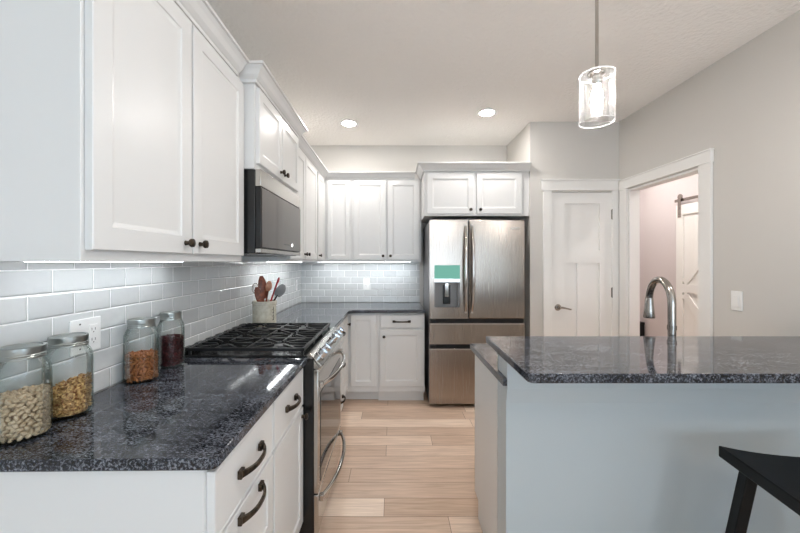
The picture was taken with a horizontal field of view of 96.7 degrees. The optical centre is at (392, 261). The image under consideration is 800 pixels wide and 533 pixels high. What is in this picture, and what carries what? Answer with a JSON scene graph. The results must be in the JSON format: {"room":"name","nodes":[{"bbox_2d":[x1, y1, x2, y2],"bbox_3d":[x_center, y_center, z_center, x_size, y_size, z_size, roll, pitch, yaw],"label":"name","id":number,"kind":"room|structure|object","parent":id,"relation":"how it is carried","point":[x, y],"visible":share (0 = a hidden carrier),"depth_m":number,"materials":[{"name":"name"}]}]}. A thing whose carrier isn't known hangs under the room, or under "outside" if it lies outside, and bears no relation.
{"room":"kitchen","nodes":[
{"label":"kitchen","id":0,"kind":"room"},
{"bbox_2d":[0,383,47,439],"bbox_3d":[-1.006,0.405,0.965,0.107,0.122,0.109,0,0,23],"label":"pistachio","id":1,"kind":"object","parent":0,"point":[35,392],"visible":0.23,"depth_m":0.94,"materials":[{"name":"beige food"}]},
{"bbox_2d":[0,342,46,361],"bbox_3d":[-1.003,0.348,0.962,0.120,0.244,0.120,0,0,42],"label":"lid","id":2,"kind":"object","parent":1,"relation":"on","point":[26,350],"visible":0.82,"depth_m":0.94,"materials":[{"name":"silver metal"}]},
{"bbox_2d":[0,437,6,442],"bbox_3d":[-0.998,0.457,0.912,0.010,0.016,0.013,0,0,-6],"label":"pistachio","id":3,"kind":"object","parent":2,"relation":"in","point":[3,440],"visible":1,"depth_m":0.91,"materials":[{"name":"beige food"}]},
{"bbox_2d":[1,421,7,426],"bbox_3d":[-0.997,0.415,0.911,0.010,0.016,0.013,0,0,-7],"label":"pistachio","id":4,"kind":"object","parent":2,"relation":"in","point":[3,424],"visible":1,"depth_m":0.91,"materials":[{"name":"beige food"}]},
{"bbox_2d":[4,408,10,413],"bbox_3d":[-0.991,0.383,0.914,0.011,0.015,0.013,0,0,-20],"label":"pistachio","id":5,"kind":"object","parent":2,"relation":"in","point":[7,411],"visible":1,"depth_m":0.91,"materials":[{"name":"beige food"}]},
{"bbox_2d":[5,416,11,421],"bbox_3d":[-0.989,0.405,0.914,0.010,0.015,0.012,0,0,-16],"label":"pistachio","id":6,"kind":"object","parent":2,"relation":"in","point":[7,419],"visible":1,"depth_m":0.91,"materials":[{"name":"beige food"}]},
{"bbox_2d":[8,420,16,424],"bbox_3d":[-0.981,0.414,0.916,0.017,0.011,0.014,0,0,-26],"label":"pistachio","id":7,"kind":"object","parent":2,"relation":"in","point":[12,422],"visible":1,"depth_m":0.91,"materials":[{"name":"beige food"}]},
{"bbox_2d":[8,411,17,416],"bbox_3d":[-0.980,0.392,0.917,0.016,0.011,0.014,0,0,-27],"label":"pistachio","id":8,"kind":"object","parent":2,"relation":"in","point":[13,413],"visible":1,"depth_m":0.91,"materials":[{"name":"beige food"}]},
{"bbox_2d":[13,415,19,420],"bbox_3d":[-0.974,0.404,0.921,0.011,0.016,0.014,0,0,-35],"label":"pistachio","id":9,"kind":"object","parent":2,"relation":"in","point":[16,418],"visible":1,"depth_m":0.92,"materials":[{"name":"beige food"}]},
{"bbox_2d":[15,428,23,432],"bbox_3d":[-0.970,0.437,0.923,0.017,0.011,0.014,0,0,-40],"label":"pistachio","id":10,"kind":"object","parent":2,"relation":"in","point":[18,430],"visible":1,"depth_m":0.92,"materials":[{"name":"beige food"}]},
{"bbox_2d":[16,435,23,440],"bbox_3d":[-0.970,0.457,0.925,0.014,0.016,0.014,0,0,-42],"label":"pistachio","id":11,"kind":"object","parent":2,"relation":"in","point":[19,438],"visible":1,"depth_m":0.92,"materials":[{"name":"beige food"}]},
{"bbox_2d":[16,410,24,415],"bbox_3d":[-0.968,0.393,0.925,0.015,0.013,0.013,0,0,-31],"label":"pistachio","id":12,"kind":"object","parent":2,"relation":"in","point":[21,412],"visible":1,"depth_m":0.92,"materials":[{"name":"beige food"}]},
{"bbox_2d":[16,403,24,407],"bbox_3d":[-0.969,0.373,0.924,0.016,0.011,0.014,0,0,-42],"label":"pistachio","id":13,"kind":"object","parent":2,"relation":"in","point":[19,405],"visible":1,"depth_m":0.92,"materials":[{"name":"beige food"}]},
{"bbox_2d":[20,431,28,435],"bbox_3d":[-0.964,0.448,0.929,0.015,0.013,0.015,0,0,-4],"label":"pistachio","id":14,"kind":"object","parent":2,"relation":"in","point":[23,433],"visible":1,"depth_m":0.93,"materials":[{"name":"beige food"}]},
{"bbox_2d":[21,413,27,419],"bbox_3d":[-0.964,0.404,0.930,0.013,0.016,0.012,0,0,39],"label":"pistachio","id":15,"kind":"object","parent":2,"relation":"in","point":[25,415],"visible":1,"depth_m":0.93,"materials":[{"name":"beige food"}]},
{"bbox_2d":[23,425,29,430],"bbox_3d":[-0.961,0.435,0.933,0.014,0.015,0.013,0,0,30],"label":"pistachio","id":16,"kind":"object","parent":2,"relation":"in","point":[26,427],"visible":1,"depth_m":0.93,"materials":[{"name":"beige food"}]},
{"bbox_2d":[27,419,33,425],"bbox_3d":[-0.958,0.424,0.939,0.014,0.016,0.013,0,0,27],"label":"pistachio","id":17,"kind":"object","parent":2,"relation":"in","point":[31,422],"visible":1,"depth_m":0.94,"materials":[{"name":"beige food"}]},
{"bbox_2d":[27,396,33,400],"bbox_3d":[-0.958,0.360,0.939,0.013,0.012,0.016,0,0,27],"label":"pistachio","id":18,"kind":"object","parent":2,"relation":"in","point":[29,398],"visible":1,"depth_m":0.94,"materials":[{"name":"beige food"}]},
{"bbox_2d":[34,426,40,431],"bbox_3d":[-0.953,0.448,0.952,0.014,0.016,0.013,0,0,11],"label":"pistachio","id":19,"kind":"object","parent":2,"relation":"in","point":[36,429],"visible":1,"depth_m":0.95,"materials":[{"name":"beige food"}]},
{"bbox_2d":[91,74,294,395],"bbox_3d":[-1.135,0.013,-0.165,0.120,2.745,8.870,0,0,0],"label":"wall","id":20,"kind":"structure","parent":0,"point":[238,74],"depth_m":1.38,"materials":[{"name":"grey"}]},
{"bbox_2d":[0,0,243,261],"bbox_3d":[-0.886,-0.451,1.306,0.375,0.898,0.906,0,0,0],"label":"upper cabinet","id":21,"kind":"object","parent":20,"relation":"attached to","point":[122,125],"visible":1,"depth_m":0.95,"materials":[{"name":"white paint"}]},
{"bbox_2d":[19,261,139,261],"bbox_3d":[-0.980,-0.001,1.300,0.040,0.002,0.700,0,0,0],"label":"light","id":22,"kind":"object","parent":21,"relation":"attached to","point":[19,261],"visible":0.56,"depth_m":1.09,"materials":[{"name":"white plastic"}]},
{"bbox_2d":[0,256,300,393],"bbox_3d":[-1.071,0.198,2.425,0.008,0.545,3.450,0,0,0],"label":"tile backsplash","id":23,"kind":"structure","parent":20,"relation":"attached to","point":[39,300],"depth_m":1.36,"materials":[{"name":"white tile"}]},
{"bbox_2d":[69,316,100,356],"bbox_3d":[-1.062,0.254,1.231,0.009,0.118,0.122,0,0,0],"label":"wall outlet","id":24,"kind":"object","parent":23,"relation":"attached to","point":[92,325],"visible":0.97,"depth_m":1.24,"materials":[{"name":"white plastic"}]},
{"bbox_2d":[89,324,96,344],"bbox_3d":[-1.059,0.254,1.257,0.002,0.068,0.034,0,0,0],"label":"receptacle","id":25,"kind":"object","parent":24,"relation":"attached to","point":[92,327],"depth_m":1.26,"materials":[{"name":"grey plastic"}]},
{"bbox_2d":[244,84,298,193],"bbox_3d":[-0.854,-0.681,2.140,0.440,0.437,0.759,0,0,0],"label":"upper cabinet","id":26,"kind":"object","parent":20,"relation":"attached to","point":[271,146],"visible":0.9,"depth_m":1.92,"materials":[{"name":"white paint"}]},
{"bbox_2d":[244,169,300,256],"bbox_3d":[-0.859,-0.249,2.141,0.415,0.424,0.752,0,0,0],"label":"microwave","id":27,"kind":"object","parent":26,"relation":"attached to","point":[272,212],"visible":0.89,"depth_m":1.89,"materials":[{"name":"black metal"}]},
{"bbox_2d":[243,150,316,261],"bbox_3d":[-0.886,-0.451,2.975,0.375,0.898,0.908,0,0,0],"label":"upper cabinet","id":28,"kind":"object","parent":20,"relation":"attached to","point":[307,192],"visible":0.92,"depth_m":3.00,"materials":[{"name":"white paint"}]},
{"bbox_2d":[173,0,414,179],"bbox_3d":[-0.419,-0.921,2.317,1.309,0.077,3.062,0,0,0],"label":"crown molding","id":29,"kind":"structure","parent":20,"relation":"attached to","point":[200,13],"depth_m":1.75,"materials":[{"name":"white paint"}]},
{"bbox_2d":[315,172,351,261],"bbox_3d":[-0.758,-0.451,3.790,0.632,0.898,0.718,0,0,0],"label":"upper cabinet","id":30,"kind":"object","parent":20,"relation":"attached to","point":[334,197],"visible":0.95,"depth_m":3.81,"materials":[{"name":"white paint"}]},
{"bbox_2d":[319,388,482,532],"bbox_3d":[1.250,1.415,0.300,5.100,0.060,10.400,0,0,0],"label":"floor","id":31,"kind":"structure","parent":0,"point":[408,466],"depth_m":2.34,"materials":[{"name":"brown wood"}]},
{"bbox_2d":[0,404,272,532],"bbox_3d":[-0.737,0.944,1.092,0.674,0.883,0.448,0,0,0],"label":"base cabinet","id":32,"kind":"object","parent":31,"relation":"on","point":[236,496],"visible":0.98,"depth_m":0.87,"materials":[{"name":"white paint"}]},
{"bbox_2d":[0,358,306,471],"bbox_3d":[-0.745,0.486,1.300,0.642,0.030,0.915,0,0,0],"label":"countertop","id":33,"kind":"structure","parent":32,"relation":"on","point":[192,415],"depth_m":1.05,"materials":[{"name":"grey stone"}]},
{"bbox_2d":[47,332,88,348],"bbox_3d":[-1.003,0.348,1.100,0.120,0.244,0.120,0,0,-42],"label":"lid","id":34,"kind":"object","parent":33,"relation":"on","point":[73,339],"visible":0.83,"depth_m":1.07,"materials":[{"name":"silver metal"}]},
{"bbox_2d":[50,372,92,417],"bbox_3d":[-1.003,0.408,1.100,0.111,0.108,0.112,0,0,12],"label":"granola","id":35,"kind":"object","parent":34,"relation":"in","point":[72,396],"visible":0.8,"depth_m":1.07,"materials":[{"name":"brown food"}]},
{"bbox_2d":[127,317,155,328],"bbox_3d":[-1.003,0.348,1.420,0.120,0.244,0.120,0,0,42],"label":"lid","id":36,"kind":"object","parent":33,"relation":"on","point":[139,322],"visible":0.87,"depth_m":1.39,"materials":[{"name":"silver metal"}]},
{"bbox_2d":[129,348,153,380],"bbox_3d":[-1.007,0.409,1.427,0.082,0.107,0.097,0,0,-29],"label":"almonds","id":37,"kind":"object","parent":36,"relation":"in","point":[145,367],"visible":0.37,"depth_m":1.39,"materials":[{"name":"brown food"}]},
{"bbox_2d":[160,311,181,320],"bbox_3d":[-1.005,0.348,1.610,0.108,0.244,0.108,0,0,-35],"label":"lid","id":38,"kind":"object","parent":33,"relation":"on","point":[166,315],"visible":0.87,"depth_m":1.58,"materials":[{"name":"silver metal"}]},
{"bbox_2d":[158,333,183,366],"bbox_3d":[-1.005,0.396,1.610,0.101,0.131,0.102,0,0,30],"label":"cranberries","id":39,"kind":"object","parent":38,"relation":"in","point":[171,346],"visible":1,"depth_m":1.58,"materials":[{"name":"red food"}]},
{"bbox_2d":[183,323,345,532],"bbox_3d":[-0.679,0.892,2.140,0.766,0.926,0.759,0,0,0],"label":"gas range","id":40,"kind":"object","parent":31,"relation":"on","point":[320,343],"visible":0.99,"depth_m":1.88,"materials":[{"name":"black metal"}]},
{"bbox_2d":[183,327,331,357],"bbox_3d":[-0.745,0.471,2.140,0.630,0.016,0.759,0,0,0],"label":"cooktop","id":41,"kind":"object","parent":40,"relation":"in","point":[187,354],"depth_m":1.82,"materials":[{"name":"black metal"}]},
{"bbox_2d":[299,359,313,532],"bbox_3d":[-0.725,0.917,2.140,0.660,0.875,0.759,0,0,0],"label":"panel","id":42,"kind":"object","parent":40,"relation":"in","point":[307,526],"depth_m":1.76,"materials":[{"name":"black metal"}]},
{"bbox_2d":[271,368,307,532],"bbox_3d":[-0.737,0.944,1.536,0.674,0.883,0.439,0,0,0],"label":"base cabinet","id":43,"kind":"object","parent":31,"relation":"on","point":[288,416],"visible":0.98,"depth_m":1.51,"materials":[{"name":"white paint"}]},
{"bbox_2d":[337,321,345,409],"bbox_3d":[-0.737,0.944,2.837,0.674,0.883,0.625,0,0,0],"label":"base cabinet","id":44,"kind":"object","parent":31,"relation":"on","point":[341,324],"visible":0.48,"depth_m":3.06,"materials":[{"name":"white paint"}]},
{"bbox_2d":[343,313,377,399],"bbox_3d":[-0.611,0.944,3.650,0.926,0.883,0.998,0,0,0],"label":"base cabinet","id":45,"kind":"object","parent":31,"relation":"on","point":[360,341],"visible":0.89,"depth_m":3.51,"materials":[{"name":"white paint"}]},
{"bbox_2d":[276,302,425,327],"bbox_3d":[-0.374,0.486,3.332,1.384,0.030,1.618,0,0,0],"label":"countertop","id":46,"kind":"structure","parent":45,"relation":"on","point":[334,313],"depth_m":3.48,"materials":[{"name":"grey stone"}]},
{"bbox_2d":[252,299,276,326],"bbox_3d":[-0.952,0.378,2.635,0.176,0.184,0.176,0,0,0],"label":"utensil crock","id":47,"kind":"object","parent":46,"relation":"on","point":[262,312],"visible":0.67,"depth_m":2.56,"materials":[{"name":"beige ceramic"}]},
{"bbox_2d":[254,287,262,301],"bbox_3d":[-0.969,0.319,2.602,0.083,0.274,0.025,0,0,-16],"label":"wooden spoon","id":48,"kind":"object","parent":47,"relation":"in","point":[258,293],"visible":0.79,"depth_m":2.59,"materials":[{"name":"red wood"}]},
{"bbox_2d":[258,276,266,301],"bbox_3d":[-0.966,0.279,2.636,0.063,0.351,0.026,0,0,-18],"label":"wooden spoon","id":49,"kind":"object","parent":47,"relation":"in","point":[261,282],"visible":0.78,"depth_m":2.63,"materials":[{"name":"red wood"}]},
{"bbox_2d":[265,281,271,301],"bbox_3d":[-0.940,0.298,2.637,0.080,0.315,0.034,0,0,11],"label":"wooden spoon","id":50,"kind":"object","parent":47,"relation":"in","point":[268,287],"visible":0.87,"depth_m":2.63,"materials":[{"name":"red wood"}]},
{"bbox_2d":[265,281,271,290],"bbox_3d":[-0.921,0.178,2.637,0.048,0.077,0.024,0,0,-29],"label":"spoon bowl","id":51,"kind":"object","parent":50,"relation":"on","point":[268,287],"depth_m":2.63,"materials":[{"name":"brown wood"}]},
{"bbox_2d":[270,277,279,300],"bbox_3d":[-0.913,0.285,2.662,0.128,0.342,0.018,0,0,0],"label":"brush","id":52,"kind":"object","parent":47,"relation":"in","point":[278,279],"visible":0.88,"depth_m":2.66,"materials":[{"name":"red plastic"}]},
{"bbox_2d":[273,284,285,300],"bbox_3d":[-0.891,0.309,2.629,0.190,0.295,0.028,0,0,-8],"label":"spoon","id":53,"kind":"object","parent":47,"relation":"in","point":[280,290],"visible":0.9,"depth_m":2.63,"materials":[{"name":"grey plastic"}]},
{"bbox_2d":[378,313,424,399],"bbox_3d":[0.083,0.944,3.805,0.458,0.883,0.688,0,0,0],"label":"base cabinet","id":54,"kind":"object","parent":31,"relation":"on","point":[401,336],"visible":0.94,"depth_m":3.51,"materials":[{"name":"white paint"}]},
{"bbox_2d":[423,219,524,403],"bbox_3d":[0.799,0.475,3.699,0.904,1.780,0.803,0,0,0],"label":"refrigerator","id":55,"kind":"object","parent":31,"relation":"on","point":[474,269],"visible":0.93,"depth_m":3.37,"materials":[{"name":"grey metal"}]},
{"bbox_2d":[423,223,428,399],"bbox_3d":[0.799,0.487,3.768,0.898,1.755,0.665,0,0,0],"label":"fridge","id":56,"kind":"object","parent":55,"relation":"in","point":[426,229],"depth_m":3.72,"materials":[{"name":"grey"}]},
{"bbox_2d":[475,355,497,532],"bbox_3d":[1.319,0.944,1.811,1.719,0.883,0.481,0,0,0],"label":"base cabinet","id":57,"kind":"object","parent":31,"relation":"on","point":[486,383],"visible":0.02,"depth_m":1.75,"materials":[{"name":"white paint"}]},
{"bbox_2d":[470,344,506,385],"bbox_3d":[1.319,0.486,1.746,1.748,0.030,0.619,0,0,0],"label":"countertop","id":58,"kind":"structure","parent":57,"relation":"on","point":[485,353],"depth_m":1.75,"materials":[{"name":"grey stone"}]},
{"bbox_2d":[640,321,644,335],"bbox_3d":[3.481,1.115,5.110,0.106,0.540,0.250,0,0,0],"label":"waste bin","id":59,"kind":"object","parent":31,"relation":"on","point":[642,324],"visible":0.18,"depth_m":4.99,"materials":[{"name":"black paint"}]},
{"bbox_2d":[498,354,799,532],"bbox_3d":[1.327,0.878,1.504,1.731,1.014,0.132,0,0,0],"label":"base cabinet","id":60,"kind":"object","parent":31,"relation":"on","point":[573,457],"visible":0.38,"depth_m":1.45,"materials":[{"name":"grey paint"}]},
{"bbox_2d":[486,336,799,382],"bbox_3d":[1.303,0.355,1.356,1.780,0.030,0.552,0,0,0],"label":"countertop","id":61,"kind":"structure","parent":60,"relation":"on","point":[538,359],"depth_m":1.25,"materials":[{"name":"grey stone"}]},
{"bbox_2d":[719,446,799,532],"bbox_3d":[1.360,1.022,1.075,0.505,0.729,0.407,0,0,10],"label":"bar stool","id":62,"kind":"object","parent":31,"relation":"on","point":[778,475],"visible":1,"depth_m":1.19,"materials":[{"name":"black paint"}]},
{"bbox_2d":[301,145,506,305],"bbox_3d":[0.128,0.013,4.210,2.405,2.745,0.120,0,0,0],"label":"wall","id":63,"kind":"structure","parent":0,"point":[333,157],"depth_m":4.15,"materials":[{"name":"grey paint"}]},
{"bbox_2d":[301,262,419,301],"bbox_3d":[-0.378,0.198,4.146,1.376,0.545,0.008,0,0,0],"label":"tile backsplash","id":64,"kind":"structure","parent":63,"relation":"attached to","point":[320,281],"depth_m":4.14,"materials":[{"name":"white tile"}]},
{"bbox_2d":[363,279,369,289],"bbox_3d":[-0.310,0.258,4.137,0.076,0.130,0.009,0,0,0],"label":"wall outlet","id":65,"kind":"object","parent":64,"relation":"attached to","point":[366,282],"visible":1,"depth_m":4.14,"materials":[{"name":"white plastic"}]},
{"bbox_2d":[352,178,420,261],"bbox_3d":[-0.068,-0.451,3.964,0.744,0.898,0.370,0,0,0],"label":"upper cabinet","id":66,"kind":"object","parent":63,"relation":"attached to","point":[386,214],"visible":0.98,"depth_m":3.82,"materials":[{"name":"white paint"}]},
{"bbox_2d":[421,171,528,222],"bbox_3d":[0.817,-0.675,3.784,1.023,0.450,0.730,0,0,0],"label":"upper cabinet","id":67,"kind":"object","parent":63,"relation":"attached to","point":[444,194],"visible":0.91,"depth_m":3.46,"materials":[{"name":"white paint"}]},
{"bbox_2d":[415,162,531,179],"bbox_3d":[0.782,-0.921,3.617,1.091,0.077,0.427,0,0,0],"label":"crown molding","id":68,"kind":"structure","parent":67,"relation":"attached to","point":[421,167],"depth_m":3.43,"materials":[{"name":"white paint"}]},
{"bbox_2d":[207,0,799,144],"bbox_3d":[1.250,-1.390,0.300,5.100,0.060,10.400,0,0,0],"label":"ceiling","id":69,"kind":"structure","parent":0,"point":[409,72],"depth_m":2.35,"materials":[{"name":"white paint"}]},
{"bbox_2d":[339,120,357,126],"bbox_3d":[-0.430,-1.354,3.470,0.184,0.012,0.184,0,0,0],"label":"recessed light","id":70,"kind":"object","parent":69,"relation":"in","point":[346,123],"visible":1,"depth_m":3.46,"materials":[{"name":"white plastic"}]},
{"bbox_2d":[476,108,496,116],"bbox_3d":[0.850,-1.354,3.220,0.184,0.012,0.184,0,0,0],"label":"recessed light","id":71,"kind":"object","parent":69,"relation":"in","point":[488,112],"visible":1,"depth_m":3.21,"materials":[{"name":"white plastic"}]},
{"bbox_2d":[579,0,615,128],"bbox_3d":[0.728,-0.929,1.270,0.124,0.861,0.124,0,0,0],"label":"pendant light","id":72,"kind":"object","parent":69,"relation":"hanging from","point":[596,76],"visible":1,"depth_m":1.26,"materials":[{"name":"clear glass"}]},
{"bbox_2d":[587,68,606,87],"bbox_3d":[0.728,-0.657,1.270,0.060,0.055,0.060,0,0,0],"label":"socket","id":73,"kind":"object","parent":72,"relation":"attached to","point":[596,76],"depth_m":1.26,"materials":[{"name":"silver metal"}]},
{"bbox_2d":[507,122,618,335],"bbox_3d":[1.762,0.013,3.800,0.864,2.745,0.700,0,0,0],"label":"wall","id":74,"kind":"structure","parent":0,"point":[555,150],"depth_m":3.45,"materials":[{"name":"grey paint"}]},
{"bbox_2d":[540,179,620,335],"bbox_3d":[1.810,0.292,3.434,0.760,2.185,0.032,0,0,0],"label":"trim","id":75,"kind":"structure","parent":74,"relation":"attached to","point":[547,185],"depth_m":3.43,"materials":[{"name":"white paint"}]},
{"bbox_2d":[552,193,612,335],"bbox_3d":[1.833,0.352,3.438,0.591,2.045,0.095,0,0,0],"label":"door","id":76,"kind":"structure","parent":74,"relation":"in","point":[582,289],"depth_m":3.44,"materials":[{"name":"white paint"}]},
{"bbox_2d":[643,276,676,335],"bbox_3d":[1.335,0.271,1.751,0.131,0.399,0.249,0,0,0],"label":"faucet","id":77,"kind":"object","parent":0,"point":[649,312],"visible":0.65,"depth_m":1.68,"materials":[{"name":"silver metal"}]},
{"bbox_2d":[640,174,697,335],"bbox_3d":[2.979,0.013,3.600,1.381,2.745,3.640,0,0,0],"label":"wall","id":78,"kind":"structure","parent":0,"point":[658,205],"depth_m":4.75,"materials":[{"name":"grey"}]},
{"bbox_2d":[675,194,697,335],"bbox_3d":[3.508,0.266,3.357,0.082,2.179,2.115,0,0,0],"label":"barn door","id":79,"kind":"structure","parent":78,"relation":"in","point":[686,214],"depth_m":4.23,"materials":[{"name":"white paint"}]},
{"bbox_2d":[619,10,799,335],"bbox_3d":[2.241,0.013,0.350,0.095,2.745,9.900,0,0,0],"label":"wall","id":80,"kind":"structure","parent":0,"point":[744,105],"depth_m":2.19,"materials":[{"name":"grey paint"}]},
{"bbox_2d":[618,148,714,335],"bbox_3d":[2.225,0.303,2.920,0.127,2.163,0.993,0,0,0],"label":"trim","id":81,"kind":"structure","parent":80,"relation":"attached to","point":[629,199],"depth_m":2.86,"materials":[{"name":"white paint"}]},
{"bbox_2d":[731,291,742,310],"bbox_3d":[2.188,0.247,2.266,0.010,0.125,0.074,0,0,0],"label":"light switch","id":82,"kind":"object","parent":80,"relation":"attached to","point":[736,296],"visible":1,"depth_m":2.26,"materials":[{"name":"white plastic"}]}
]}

